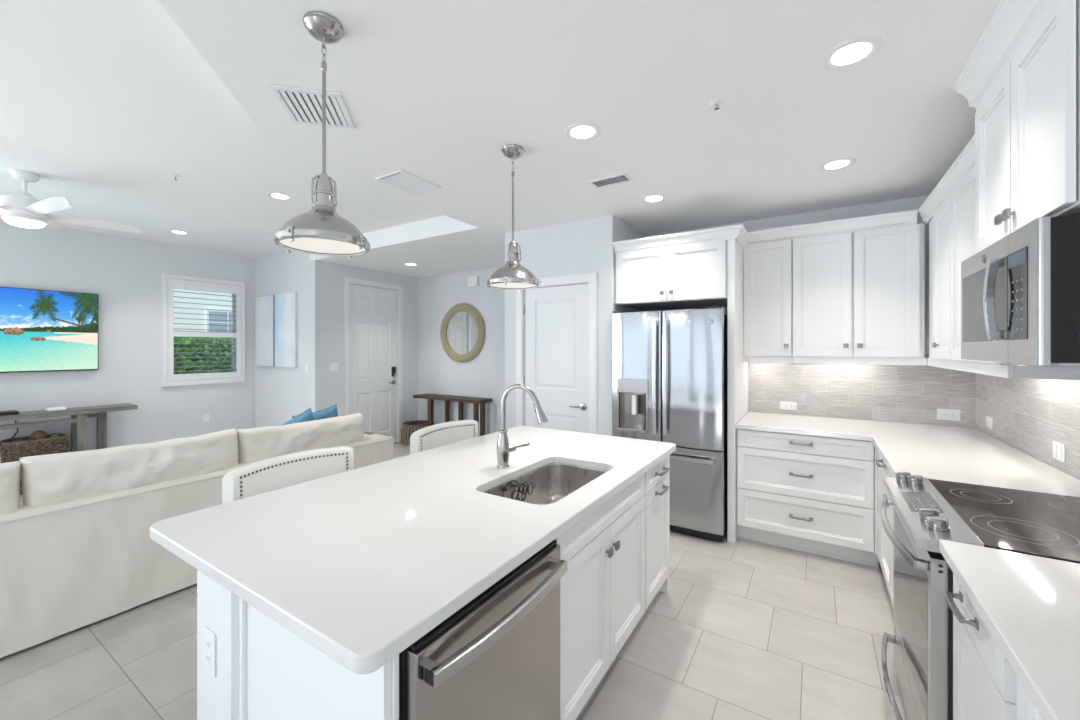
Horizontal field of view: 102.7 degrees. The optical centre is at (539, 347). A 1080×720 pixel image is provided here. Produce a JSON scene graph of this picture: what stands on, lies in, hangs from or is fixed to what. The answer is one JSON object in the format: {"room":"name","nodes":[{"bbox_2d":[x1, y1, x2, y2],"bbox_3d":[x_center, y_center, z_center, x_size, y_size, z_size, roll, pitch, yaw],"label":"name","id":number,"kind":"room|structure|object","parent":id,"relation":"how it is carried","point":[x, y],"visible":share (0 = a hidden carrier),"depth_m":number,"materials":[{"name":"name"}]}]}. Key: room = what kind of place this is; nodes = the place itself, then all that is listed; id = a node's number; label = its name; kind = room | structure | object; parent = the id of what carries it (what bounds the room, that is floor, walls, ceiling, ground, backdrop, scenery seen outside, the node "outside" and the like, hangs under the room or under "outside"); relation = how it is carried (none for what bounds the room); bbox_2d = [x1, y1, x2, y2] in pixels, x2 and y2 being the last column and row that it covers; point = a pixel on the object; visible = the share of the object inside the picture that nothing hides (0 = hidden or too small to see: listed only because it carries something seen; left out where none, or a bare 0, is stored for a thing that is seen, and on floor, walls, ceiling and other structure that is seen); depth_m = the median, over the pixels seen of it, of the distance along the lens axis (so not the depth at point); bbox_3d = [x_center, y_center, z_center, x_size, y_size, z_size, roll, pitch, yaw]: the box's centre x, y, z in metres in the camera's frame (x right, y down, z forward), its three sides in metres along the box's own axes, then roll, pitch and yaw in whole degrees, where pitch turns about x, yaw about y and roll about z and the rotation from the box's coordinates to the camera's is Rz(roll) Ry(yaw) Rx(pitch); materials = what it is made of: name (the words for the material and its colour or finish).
{"room":"kitchen","nodes":[
{"label":"kitchen","id":0,"kind":"room"},
{"bbox_2d":[0,217,254,462],"bbox_3d":[-7.045,0.062,2.473,0.120,2.870,9.847,0,0,32],"label":"wall","id":1,"kind":"structure","parent":0,"point":[125,273],"depth_m":5.34,"materials":[{"name":"paint"}]},
{"bbox_2d":[0,287,97,372],"bbox_3d":[-5.678,-0.190,4.449,0.062,0.900,1.607,0,0,32],"label":"television","id":2,"kind":"object","parent":1,"relation":"attached to","point":[41,330],"visible":1,"depth_m":4.76,"materials":[{"name":"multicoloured plastic"}]},
{"bbox_2d":[176,294,235,371],"bbox_3d":[-4.758,-0.228,6.102,0.040,1.270,0.805,0,0,32],"label":"window","id":3,"kind":"structure","parent":1,"relation":"in","point":[233,298],"depth_m":6.41,"materials":[{"name":"paint"}]},
{"bbox_2d":[161,273,245,386],"bbox_3d":[-4.689,-0.236,6.064,0.074,1.484,0.989,0,0,32],"label":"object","id":4,"kind":"structure","parent":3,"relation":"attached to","point":[169,378],"depth_m":5.98,"materials":[{"name":"paint"}]},
{"bbox_2d":[203,414,208,422],"bbox_3d":[-4.683,0.987,6.063,0.008,0.120,0.075,0,0,32],"label":"wall outlet","id":5,"kind":"object","parent":1,"relation":"attached to","point":[205,416],"visible":1,"depth_m":6.05,"materials":[{"name":"white plastic"}]},
{"bbox_2d":[0,0,441,257],"bbox_3d":[-3.026,-1.423,1.030,8.451,0.100,11.727,0,0,32],"label":"ceiling","id":6,"kind":"structure","parent":0,"point":[103,101],"depth_m":2.86,"materials":[{"name":"paint"}]},
{"bbox_2d":[0,169,141,233],"bbox_3d":[-4.004,-1.162,3.406,1.284,0.421,1.279,0,0,32],"label":"ceiling fan","id":7,"kind":"object","parent":6,"relation":"hanging from","point":[21,209],"visible":1,"depth_m":3.34,"materials":[{"name":"white"}]},
{"bbox_2d":[170,174,180,179],"bbox_3d":[-2.895,-1.354,3.432,0.066,0.036,0.066,0,0,32],"label":"sprinkler","id":8,"kind":"object","parent":6,"relation":"attached to","point":[173,175],"visible":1,"depth_m":3.42,"materials":[{"name":"paint"}]},
{"bbox_2d":[168,230,189,234],"bbox_3d":[-4.272,-1.369,5.114,0.196,0.008,0.196,0,0,32],"label":"recessed light","id":9,"kind":"object","parent":6,"relation":"in","point":[171,231],"visible":1,"depth_m":5.12,"materials":[{"name":"paint"}]},
{"bbox_2d":[267,192,291,199],"bbox_3d":[-2.349,-1.369,3.902,0.196,0.008,0.196,0,0,32],"label":"recessed light","id":10,"kind":"object","parent":6,"relation":"in","point":[281,196],"visible":1,"depth_m":3.89,"materials":[{"name":"paint"}]},
{"bbox_2d":[255,250,309,427],"bbox_3d":[-3.734,0.062,6.274,1.624,2.870,0.120,0,0,32],"label":"wall","id":11,"kind":"structure","parent":0,"point":[281,393],"depth_m":6.13,"materials":[{"name":"paint"}]},
{"bbox_2d":[256,295,273,366],"bbox_3d":[-4.042,-0.249,6.374,0.505,1.043,0.039,0,0,32],"label":"canvas","id":12,"kind":"object","parent":11,"relation":"attached to","point":[264,304],"visible":0.84,"depth_m":6.34},
{"bbox_2d":[274,292,297,367],"bbox_3d":[-3.576,-0.249,6.078,0.550,1.043,0.039,0,0,32],"label":"canvas","id":13,"kind":"object","parent":11,"relation":"attached to","point":[285,304],"visible":1,"depth_m":6.03},
{"bbox_2d":[305,364,308,372],"bbox_3d":[-3.137,0.272,5.817,0.100,0.120,0.008,0,0,32],"label":"wall switch","id":14,"kind":"object","parent":11,"relation":"attached to","point":[306,365],"visible":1,"depth_m":5.81,"materials":[{"name":"white plastic"}]},
{"bbox_2d":[310,260,417,441],"bbox_3d":[-2.558,0.164,6.497,0.120,2.667,1.760,0,0,32],"label":"wall","id":15,"kind":"structure","parent":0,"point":[327,279],"depth_m":6.00,"materials":[{"name":"paint"}]},
{"bbox_2d":[330,363,337,371],"bbox_3d":[-2.832,0.262,5.946,0.008,0.120,0.118,0,0,32],"label":"wall switch","id":16,"kind":"object","parent":15,"relation":"attached to","point":[333,366],"visible":1,"depth_m":5.94,"materials":[{"name":"white plastic"}]},
{"bbox_2d":[350,284,396,442],"bbox_3d":[-2.490,0.290,6.505,0.101,2.405,0.824,0,0,32],"label":"door","id":17,"kind":"structure","parent":15,"relation":"attached to","point":[373,311],"depth_m":6.51,"materials":[{"name":"paint"}]},
{"bbox_2d":[345,277,402,441],"bbox_3d":[-2.474,0.248,6.495,0.024,2.497,1.000,0,0,32],"label":"door frame","id":18,"kind":"structure","parent":15,"relation":"attached to","point":[348,280],"depth_m":6.37,"materials":[{"name":"paint"}]},
{"bbox_2d":[0,442,907,719],"bbox_3d":[-3.026,1.537,1.030,8.451,0.080,11.727,0,0,32],"label":"floor","id":19,"kind":"structure","parent":0,"point":[743,629],"depth_m":2.12,"materials":[{"name":"tile"}]},
{"bbox_2d":[0,433,68,494],"bbox_3d":[-5.338,1.222,4.571,0.381,0.551,0.478,0,0,32],"label":"basket","id":20,"kind":"object","parent":19,"relation":"on","point":[5,447],"visible":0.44,"depth_m":4.46,"materials":[{"name":"wicker"}]},
{"bbox_2d":[10,440,61,455],"bbox_3d":[-5.340,1.047,4.573,0.289,0.100,0.365,0,0,32],"label":"filling","id":21,"kind":"object","parent":20,"relation":"in","point":[60,440],"visible":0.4,"depth_m":4.47,"materials":[{"name":"brown wicker"}]},
{"bbox_2d":[30,430,47,439],"bbox_3d":[-5.335,0.939,4.599,0.120,0.125,0.122,0,0,32],"label":"woven ball","id":22,"kind":"object","parent":21,"relation":"on","point":[39,434],"visible":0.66,"depth_m":4.57,"materials":[{"name":"brown wicker"}]},
{"bbox_2d":[50,434,59,439],"bbox_3d":[-5.220,0.963,4.648,0.070,0.073,0.072,0,0,32],"label":"moss ball","id":23,"kind":"object","parent":21,"relation":"on","point":[53,435],"visible":0.56,"depth_m":4.63,"materials":[{"name":"green plant"}]},
{"bbox_2d":[0,403,137,451],"bbox_3d":[-5.570,1.089,4.272,0.325,0.815,2.325,0,0,32],"label":"console table","id":24,"kind":"object","parent":19,"relation":"on","point":[79,415],"visible":0.77,"depth_m":4.79,"materials":[{"name":"grey wood"}]},
{"bbox_2d":[0,410,18,415],"bbox_3d":[-5.492,0.664,4.350,0.182,0.034,0.300,0,0,32],"label":"media box","id":25,"kind":"object","parent":24,"relation":"on","point":[9,412],"visible":1,"depth_m":4.39,"materials":[{"name":"black plastic"}]},
{"bbox_2d":[45,406,65,411],"bbox_3d":[-5.284,0.665,4.715,0.151,0.032,0.136,0,0,32],"label":"router","id":26,"kind":"object","parent":24,"relation":"on","point":[49,409],"visible":1,"depth_m":4.68,"materials":[{"name":"white plastic"}]},
{"bbox_2d":[0,412,393,657],"bbox_3d":[-2.706,1.025,2.807,1.050,0.911,3.558,0,0,32],"label":"sofa","id":27,"kind":"object","parent":19,"relation":"on","point":[78,551],"visible":0.64,"depth_m":2.40,"materials":[{"name":"white fabric"}]},
{"bbox_2d":[0,460,20,514],"bbox_3d":[-2.956,0.818,1.817,0.301,0.469,1.010,0,0,32],"label":"cushion","id":28,"kind":"object","parent":27,"relation":"on","point":[10,472],"depth_m":2.16,"materials":[{"name":"white fabric"}]},
{"bbox_2d":[19,428,237,506],"bbox_3d":[-2.422,0.806,2.656,0.303,0.474,1.000,0,0,32],"label":"cushion","id":29,"kind":"object","parent":27,"relation":"on","point":[68,479],"depth_m":2.48,"materials":[{"name":"white fabric"}]},
{"bbox_2d":[279,408,314,425],"bbox_3d":[-2.073,0.757,3.691,0.176,0.479,0.478,0,0,32],"label":"throw pillow","id":30,"kind":"object","parent":27,"relation":"on","point":[307,415],"visible":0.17,"depth_m":3.68,"materials":[{"name":"blue fabric"}]},
{"bbox_2d":[237,412,363,462],"bbox_3d":[-1.888,0.817,3.495,0.300,0.475,1.010,0,0,32],"label":"cushion","id":31,"kind":"object","parent":27,"relation":"on","point":[257,444],"depth_m":3.35,"materials":[{"name":"white fabric"}]},
{"bbox_2d":[292,404,337,419],"bbox_3d":[-2.067,0.766,4.004,0.185,0.461,0.459,0,0,41],"label":"throw pillow","id":32,"kind":"object","parent":27,"relation":"on","point":[329,412],"visible":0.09,"depth_m":4.01,"materials":[{"name":"blue fabric"}]},
{"bbox_2d":[222,446,353,503],"bbox_3d":[-0.999,1.001,1.940,0.501,0.997,0.593,0,0,32],"label":"counter stool","id":33,"kind":"object","parent":19,"relation":"on","point":[279,472],"visible":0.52,"depth_m":2.00,"materials":[{"name":"white leather"}]},
{"bbox_2d":[401,420,427,445],"bbox_3d":[-1.947,1.335,6.811,0.478,0.324,0.475,0,0,8],"label":"woven basket","id":34,"kind":"object","parent":19,"relation":"on","point":[408,428],"visible":0.5,"depth_m":6.63,"materials":[{"name":"wicker"}]},
{"bbox_2d":[197,570,667,719],"bbox_3d":[-0.150,1.060,2.017,0.919,0.875,2.140,0,0,32],"label":"kitchen island","id":35,"kind":"object","parent":19,"relation":"on","point":[265,671],"visible":0.04,"depth_m":1.15,"materials":[{"name":"paint"}]},
{"bbox_2d":[203,626,215,677],"bbox_3d":[-1.003,0.919,1.308,0.082,0.128,0.008,0,0,32],"label":"island outlet","id":36,"kind":"object","parent":35,"relation":"attached to","point":[209,638],"visible":1,"depth_m":1.30,"materials":[{"name":"white plastic"}]},
{"bbox_2d":[205,639,209,651],"bbox_3d":[-1.004,0.899,1.305,0.030,0.029,0.002,0,0,32],"label":"socket","id":37,"kind":"object","parent":36,"relation":"attached to","point":[207,641],"depth_m":1.30,"materials":[{"name":"white plastic"}]},
{"bbox_2d":[205,652,209,664],"bbox_3d":[-1.004,0.939,1.305,0.030,0.029,0.002,0,0,32],"label":"socket","id":38,"kind":"object","parent":36,"relation":"attached to","point":[207,654],"depth_m":1.30,"materials":[{"name":"white plastic"}]},
{"bbox_2d":[150,426,675,673],"bbox_3d":[-0.235,0.602,2.034,1.163,0.038,2.173,0,0,32],"label":"island countertop","id":39,"kind":"structure","parent":35,"relation":"on","point":[361,564],"depth_m":1.35,"materials":[{"name":"white stone"}]},
{"bbox_2d":[497,384,547,468],"bbox_3d":[-0.066,0.377,2.089,0.286,0.412,0.140,0,0,32],"label":"faucet","id":40,"kind":"object","parent":39,"relation":"on","point":[503,447],"visible":1,"depth_m":2.09,"materials":[{"name":"silver metal"}]},
{"bbox_2d":[484,463,606,504],"bbox_3d":[0.048,0.711,1.969,0.414,0.179,0.710,0,0,32],"label":"sink","id":41,"kind":"object","parent":39,"relation":"in","point":[551,482],"visible":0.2,"depth_m":2.25,"materials":[{"name":"silver metal"}]},
{"bbox_2d":[502,480,532,501],"bbox_3d":[-0.105,0.663,1.994,0.065,0.109,0.185,0,0,32],"label":"sponge caddy","id":42,"kind":"object","parent":41,"relation":"attached to","point":[504,489],"visible":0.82,"depth_m":1.99,"materials":[{"name":"black metal"}]},
{"bbox_2d":[555,473,644,719],"bbox_3d":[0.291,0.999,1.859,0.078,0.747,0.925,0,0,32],"label":"base cabinet","id":43,"kind":"object","parent":35,"relation":"attached to","point":[602,587],"visible":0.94,"depth_m":1.78,"materials":[{"name":"paint"}]},
{"bbox_2d":[645,455,669,609],"bbox_3d":[0.445,0.999,2.575,0.609,0.747,0.445,0,0,32],"label":"base cabinet","id":44,"kind":"object","parent":35,"relation":"attached to","point":[657,479],"visible":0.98,"depth_m":2.43,"materials":[{"name":"paint"}]},
{"bbox_2d":[410,420,477,454],"bbox_3d":[-0.470,1.001,2.771,0.501,0.997,0.593,0,0,32],"label":"counter stool","id":45,"kind":"object","parent":19,"relation":"on","point":[446,433],"visible":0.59,"depth_m":2.85,"materials":[{"name":"white fabric"}]},
{"bbox_2d":[413,393,491,436],"bbox_3d":[-1.349,1.119,6.564,1.355,0.757,0.305,0,0,32],"label":"table","id":46,"kind":"object","parent":19,"relation":"on","point":[476,401],"visible":0.48,"depth_m":6.50,"materials":[{"name":"brown wood"}]},
{"bbox_2d":[399,540,566,719],"bbox_3d":[-0.295,1.063,1.299,0.591,0.868,0.625,0,0,32],"label":"dishwasher","id":47,"kind":"object","parent":19,"relation":"on","point":[497,657],"visible":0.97,"depth_m":1.14,"materials":[{"name":"silver metal"}]},
{"bbox_2d":[612,306,726,541],"bbox_3d":[1.198,0.590,3.814,0.905,1.815,0.879,0,0,32],"label":"refrigerator","id":48,"kind":"object","parent":19,"relation":"on","point":[669,368],"visible":0.8,"depth_m":3.41,"materials":[{"name":"silver metal"}]},
{"bbox_2d":[613,224,749,542],"bbox_3d":[1.302,0.284,3.865,1.041,2.425,0.839,0,0,32],"label":"refrigerator surround","id":49,"kind":"object","parent":19,"relation":"on","point":[704,268],"visible":0.98,"depth_m":3.50,"materials":[{"name":"paint"}]},
{"bbox_2d":[736,429,878,567],"bbox_3d":[2.076,1.061,3.400,0.881,0.872,0.794,0,0,32],"label":"base cabinet","id":50,"kind":"object","parent":19,"relation":"on","point":[817,495],"visible":1,"depth_m":3.09,"materials":[{"name":"paint"}]},
{"bbox_2d":[875,450,893,604],"bbox_3d":[2.208,1.061,2.262,0.679,0.872,1.098,0,0,32],"label":"base cabinet","id":51,"kind":"object","parent":19,"relation":"on","point":[884,544],"visible":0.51,"depth_m":2.62,"materials":[{"name":"paint"}]},
{"bbox_2d":[736,412,1079,496],"bbox_3d":[2.060,0.602,2.793,1.502,0.038,1.833,0,0,32],"label":"countertop","id":52,"kind":"structure","parent":51,"relation":"on","point":[969,455],"depth_m":2.46,"materials":[{"name":"white stone"}]},
{"bbox_2d":[880,472,1079,719],"bbox_3d":[1.667,1.020,1.499,0.751,0.954,0.767,0,0,32],"label":"range","id":53,"kind":"object","parent":19,"relation":"on","point":[926,511],"visible":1,"depth_m":1.48,"materials":[{"name":"silver metal"}]},
{"bbox_2d":[928,479,1079,563],"bbox_3d":[1.749,0.604,1.447,0.557,0.050,0.767,0,0,32],"label":"cooktop","id":54,"kind":"object","parent":53,"relation":"in","point":[1046,525],"depth_m":1.48,"materials":[{"name":"black glass"}]},
{"bbox_2d":[945,573,1016,719],"bbox_3d":[1.373,1.061,0.952,0.679,0.872,0.455,0,0,32],"label":"base cabinet","id":55,"kind":"object","parent":19,"relation":"on","point":[984,681],"visible":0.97,"depth_m":1.12,"materials":[{"name":"paint"}]},
{"bbox_2d":[1017,677,1042,719],"bbox_3d":[1.035,1.061,0.421,0.679,0.872,0.800,0,0,32],"label":"base cabinet","id":56,"kind":"object","parent":19,"relation":"on","point":[1026,710],"visible":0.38,"depth_m":0.85,"materials":[{"name":"paint"}]},
{"bbox_2d":[939,539,1079,719],"bbox_3d":[1.167,0.602,0.615,0.669,0.038,1.252,0,0,32],"label":"countertop","id":57,"kind":"structure","parent":56,"relation":"on","point":[1029,605],"depth_m":0.96,"materials":[{"name":"white stone"}]},
{"bbox_2d":[418,267,504,435],"bbox_3d":[-0.781,0.164,6.480,3.137,2.667,0.120,0,0,32],"label":"wall","id":58,"kind":"structure","parent":0,"point":[483,376],"depth_m":6.70,"materials":[{"name":"paint"}]},
{"bbox_2d":[440,303,484,362],"bbox_3d":[-1.211,-0.231,6.645,0.922,0.921,0.058,0,0,32],"label":"mirror","id":59,"kind":"object","parent":58,"relation":"attached to","point":[462,329],"visible":1,"depth_m":6.64,"materials":[{"name":"wicker"}]},
{"bbox_2d":[467,276,478,286],"bbox_3d":[-1.012,-1.008,6.529,0.190,0.150,0.045,0,0,32],"label":"door chime","id":60,"kind":"object","parent":58,"relation":"attached to","point":[472,281],"visible":1,"depth_m":6.50,"materials":[{"name":"white plastic"}]},
{"bbox_2d":[505,215,644,435],"bbox_3d":[0.526,0.164,4.719,1.180,2.667,1.447,0,0,32],"label":"wall","id":61,"kind":"structure","parent":0,"point":[582,246],"depth_m":3.99,"materials":[{"name":"paint"}]},
{"bbox_2d":[524,284,587,432],"bbox_3d":[0.137,0.453,4.111,0.719,2.080,0.091,0,0,32],"label":"door","id":62,"kind":"structure","parent":61,"relation":"in","point":[556,317],"depth_m":4.10,"materials":[{"name":"paint"}]},
{"bbox_2d":[516,272,596,433],"bbox_3d":[0.133,0.410,4.097,0.885,2.173,0.024,0,0,32],"label":"trim","id":63,"kind":"structure","parent":61,"relation":"attached to","point":[591,278],"depth_m":3.90,"materials":[{"name":"paint"}]},
{"bbox_2d":[158,0,999,277],"bbox_3d":[-2.341,-1.270,0.593,6.827,0.201,11.727,0,0,32],"label":"ceiling","id":64,"kind":"structure","parent":0,"point":[433,91],"depth_m":2.03,"materials":[{"name":"paint"}]},
{"bbox_2d":[268,84,354,129],"bbox_3d":[-1.095,-1.165,2.107,0.300,0.008,0.330,0,0,-13],"label":"ceiling vent","id":65,"kind":"object","parent":64,"relation":"in","point":[303,106],"visible":0.97,"depth_m":2.09,"materials":[{"name":"metal"}]},
{"bbox_2d":[273,11,369,259],"bbox_3d":[-0.782,-0.759,1.565,0.312,0.820,0.312,0,0,-38],"label":"pendant light","id":66,"kind":"object","parent":64,"relation":"hanging from","point":[320,230],"visible":1,"depth_m":1.53,"materials":[{"name":"silver metal"}]},
{"bbox_2d":[280,238,364,253],"bbox_3d":[-0.782,-0.380,1.565,0.282,0.017,0.282,0,0,32],"label":"diffuser","id":67,"kind":"object","parent":66,"relation":"attached to","point":[303,245],"depth_m":1.59,"materials":[{"name":"grey glass"}]},
{"bbox_2d":[375,170,440,194],"bbox_3d":[-0.924,-1.165,3.054,0.270,0.009,0.360,0,0,32],"label":"ceiling vent","id":68,"kind":"object","parent":64,"relation":"in","point":[401,179],"visible":1,"depth_m":3.04,"materials":[{"name":"metal"}]},
{"bbox_2d":[404,263,417,265],"bbox_3d":[-1.803,-1.166,6.032,0.196,0.008,0.196,0,0,32],"label":"recessed light","id":69,"kind":"object","parent":64,"relation":"in","point":[407,264],"visible":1,"depth_m":6.03,"materials":[{"name":"paint"}]},
{"bbox_2d":[485,144,540,291],"bbox_3d":[-0.159,-0.759,2.543,0.312,0.820,0.312,0,0,-38],"label":"pendant light","id":70,"kind":"object","parent":64,"relation":"hanging from","point":[512,276],"visible":1,"depth_m":2.50,"materials":[{"name":"silver metal"}]},
{"bbox_2d":[490,283,535,287],"bbox_3d":[-0.159,-0.380,2.543,0.282,0.017,0.282,0,0,32],"label":"diffuser","id":71,"kind":"object","parent":70,"relation":"attached to","point":[492,285],"depth_m":2.60,"materials":[{"name":"grey glass"}]},
{"bbox_2d":[565,122,600,140],"bbox_3d":[0.231,-1.166,2.337,0.196,0.008,0.196,0,0,32],"label":"recessed light","id":72,"kind":"object","parent":64,"relation":"in","point":[583,131],"visible":1,"depth_m":2.33,"materials":[{"name":"paint"}]},
{"bbox_2d":[588,173,632,188],"bbox_3d":[0.492,-1.165,3.018,0.270,0.010,0.150,0,0,32],"label":"ceiling vent","id":73,"kind":"object","parent":64,"relation":"in","point":[620,178],"visible":1,"depth_m":3.01,"materials":[{"name":"metal"}]},
{"bbox_2d":[641,194,666,202],"bbox_3d":[0.892,-1.166,3.379,0.196,0.008,0.196,0,0,32],"label":"recessed light","id":74,"kind":"object","parent":64,"relation":"in","point":[654,198],"visible":1,"depth_m":3.37,"materials":[{"name":"paint"}]},
{"bbox_2d":[709,98,723,110],"bbox_3d":[0.840,-1.151,2.052,0.066,0.036,0.066,0,0,32],"label":"sprinkler","id":75,"kind":"object","parent":64,"relation":"attached to","point":[717,102],"visible":1,"depth_m":2.04,"materials":[{"name":"paint"}]},
{"bbox_2d":[819,158,855,170],"bbox_3d":[1.890,-1.166,2.750,0.196,0.008,0.196,0,0,32],"label":"recessed light","id":76,"kind":"object","parent":64,"relation":"in","point":[840,163],"visible":1,"depth_m":2.74,"materials":[{"name":"paint"}]},
{"bbox_2d":[821,36,881,69],"bbox_3d":[1.234,-1.166,1.716,0.196,0.008,0.196,0,0,32],"label":"recessed light","id":77,"kind":"object","parent":64,"relation":"in","point":[853,52],"visible":1,"depth_m":1.71,"materials":[{"name":"paint"}]},
{"bbox_2d":[645,195,976,428],"bbox_3d":[2.175,0.164,3.891,2.510,2.667,0.120,0,0,32],"label":"wall","id":78,"kind":"structure","parent":0,"point":[914,203],"depth_m":3.55,"materials":[{"name":"paint"}]},
{"bbox_2d":[744,226,791,362],"bbox_3d":[1.971,-0.429,3.724,0.358,1.108,0.359,0,0,32],"label":"upper cabinet","id":79,"kind":"object","parent":78,"relation":"attached to","point":[768,252],"visible":0.96,"depth_m":3.61,"materials":[{"name":"paint"}]},
{"bbox_2d":[792,209,926,365],"bbox_3d":[2.474,-0.429,3.404,0.832,1.108,0.359,0,0,32],"label":"upper cabinet","id":80,"kind":"object","parent":78,"relation":"attached to","point":[858,282],"visible":1,"depth_m":3.27,"materials":[{"name":"paint"}]},
{"bbox_2d":[748,354,974,427],"bbox_3d":[2.557,0.315,3.570,1.520,0.536,0.010,0,0,32],"label":"tiled wall","id":81,"kind":"structure","parent":0,"point":[892,393],"depth_m":3.51,"materials":[{"name":"tile"}]},
{"bbox_2d":[780,401,796,409],"bbox_3d":[2.183,0.507,3.797,0.130,0.072,0.008,0,0,32],"label":"wall outlet","id":82,"kind":"object","parent":81,"relation":"attached to","point":[785,405],"visible":1,"depth_m":3.79,"materials":[{"name":"white plastic"}]},
{"bbox_2d":[937,408,959,420],"bbox_3d":[3.062,0.500,3.237,0.130,0.084,0.008,0,0,32],"label":"wall outlet","id":83,"kind":"object","parent":81,"relation":"attached to","point":[942,414],"visible":1,"depth_m":3.24,"materials":[{"name":"white plastic"}]},
{"bbox_2d":[975,373,1079,479],"bbox_3d":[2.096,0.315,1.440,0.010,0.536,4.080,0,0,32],"label":"tiled wall","id":84,"kind":"structure","parent":0,"point":[1028,415],"depth_m":2.32,"materials":[{"name":"tile"}]},
{"bbox_2d":[986,416,992,428],"bbox_3d":[3.012,0.499,2.896,0.008,0.075,0.115,0,0,32],"label":"wall outlet","id":85,"kind":"object","parent":84,"relation":"attached to","point":[989,421],"visible":1,"depth_m":2.89,"materials":[{"name":"white plastic"}]},
{"bbox_2d":[918,135,1079,379],"bbox_3d":[2.462,-0.429,2.369,0.369,1.108,1.550,0,0,32],"label":"upper cabinet","id":86,"kind":"object","parent":84,"relation":"attached to","point":[949,210],"visible":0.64,"depth_m":2.42,"materials":[{"name":"paint"}]},
{"bbox_2d":[955,0,1079,253],"bbox_3d":[1.788,-0.778,1.401,0.465,0.782,0.936,0,0,32],"label":"upper cabinet","id":87,"kind":"object","parent":84,"relation":"attached to","point":[1021,77],"visible":0.98,"depth_m":1.42,"materials":[{"name":"paint"}]},
{"bbox_2d":[961,214,1079,365],"bbox_3d":[1.782,-0.156,1.427,0.505,0.424,0.759,0,0,32],"label":"microwave","id":88,"kind":"object","parent":87,"relation":"attached to","point":[1020,294],"visible":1,"depth_m":1.28,"materials":[{"name":"silver glass"}]},
{"bbox_2d":[1053,441,1064,462],"bbox_3d":[2.488,0.497,2.073,0.008,0.085,0.118,0,0,32],"label":"wall switch","id":89,"kind":"object","parent":84,"relation":"attached to","point":[1058,448],"visible":1,"depth_m":2.06,"materials":[{"name":"white plastic"}]},
{"label":"outside","id":90,"kind":"structure","parent":0,"visible":0},
{"bbox_3d":[-10.761,1.617,10.406,14.669,0.080,22.000,0,0,32],"label":"ground","id":91,"kind":"structure","parent":90,"visible":0},
{"bbox_2d":[174,289,231,341],"bbox_3d":[-9.566,-1.048,12.906,4.200,5.250,9.300,0,0,32],"label":"house","id":92,"kind":"structure","parent":91,"relation":"on","point":[214,317],"depth_m":11.29,"materials":[{"name":"paint"}]},
{"bbox_2d":[174,337,231,373],"bbox_3d":[-5.644,0.654,7.564,0.855,1.886,3.700,0,0,32],"label":"hedge","id":93,"kind":"object","parent":91,"relation":"on","point":[225,343],"visible":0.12,"depth_m":7.21,"materials":[{"name":"green plant"}]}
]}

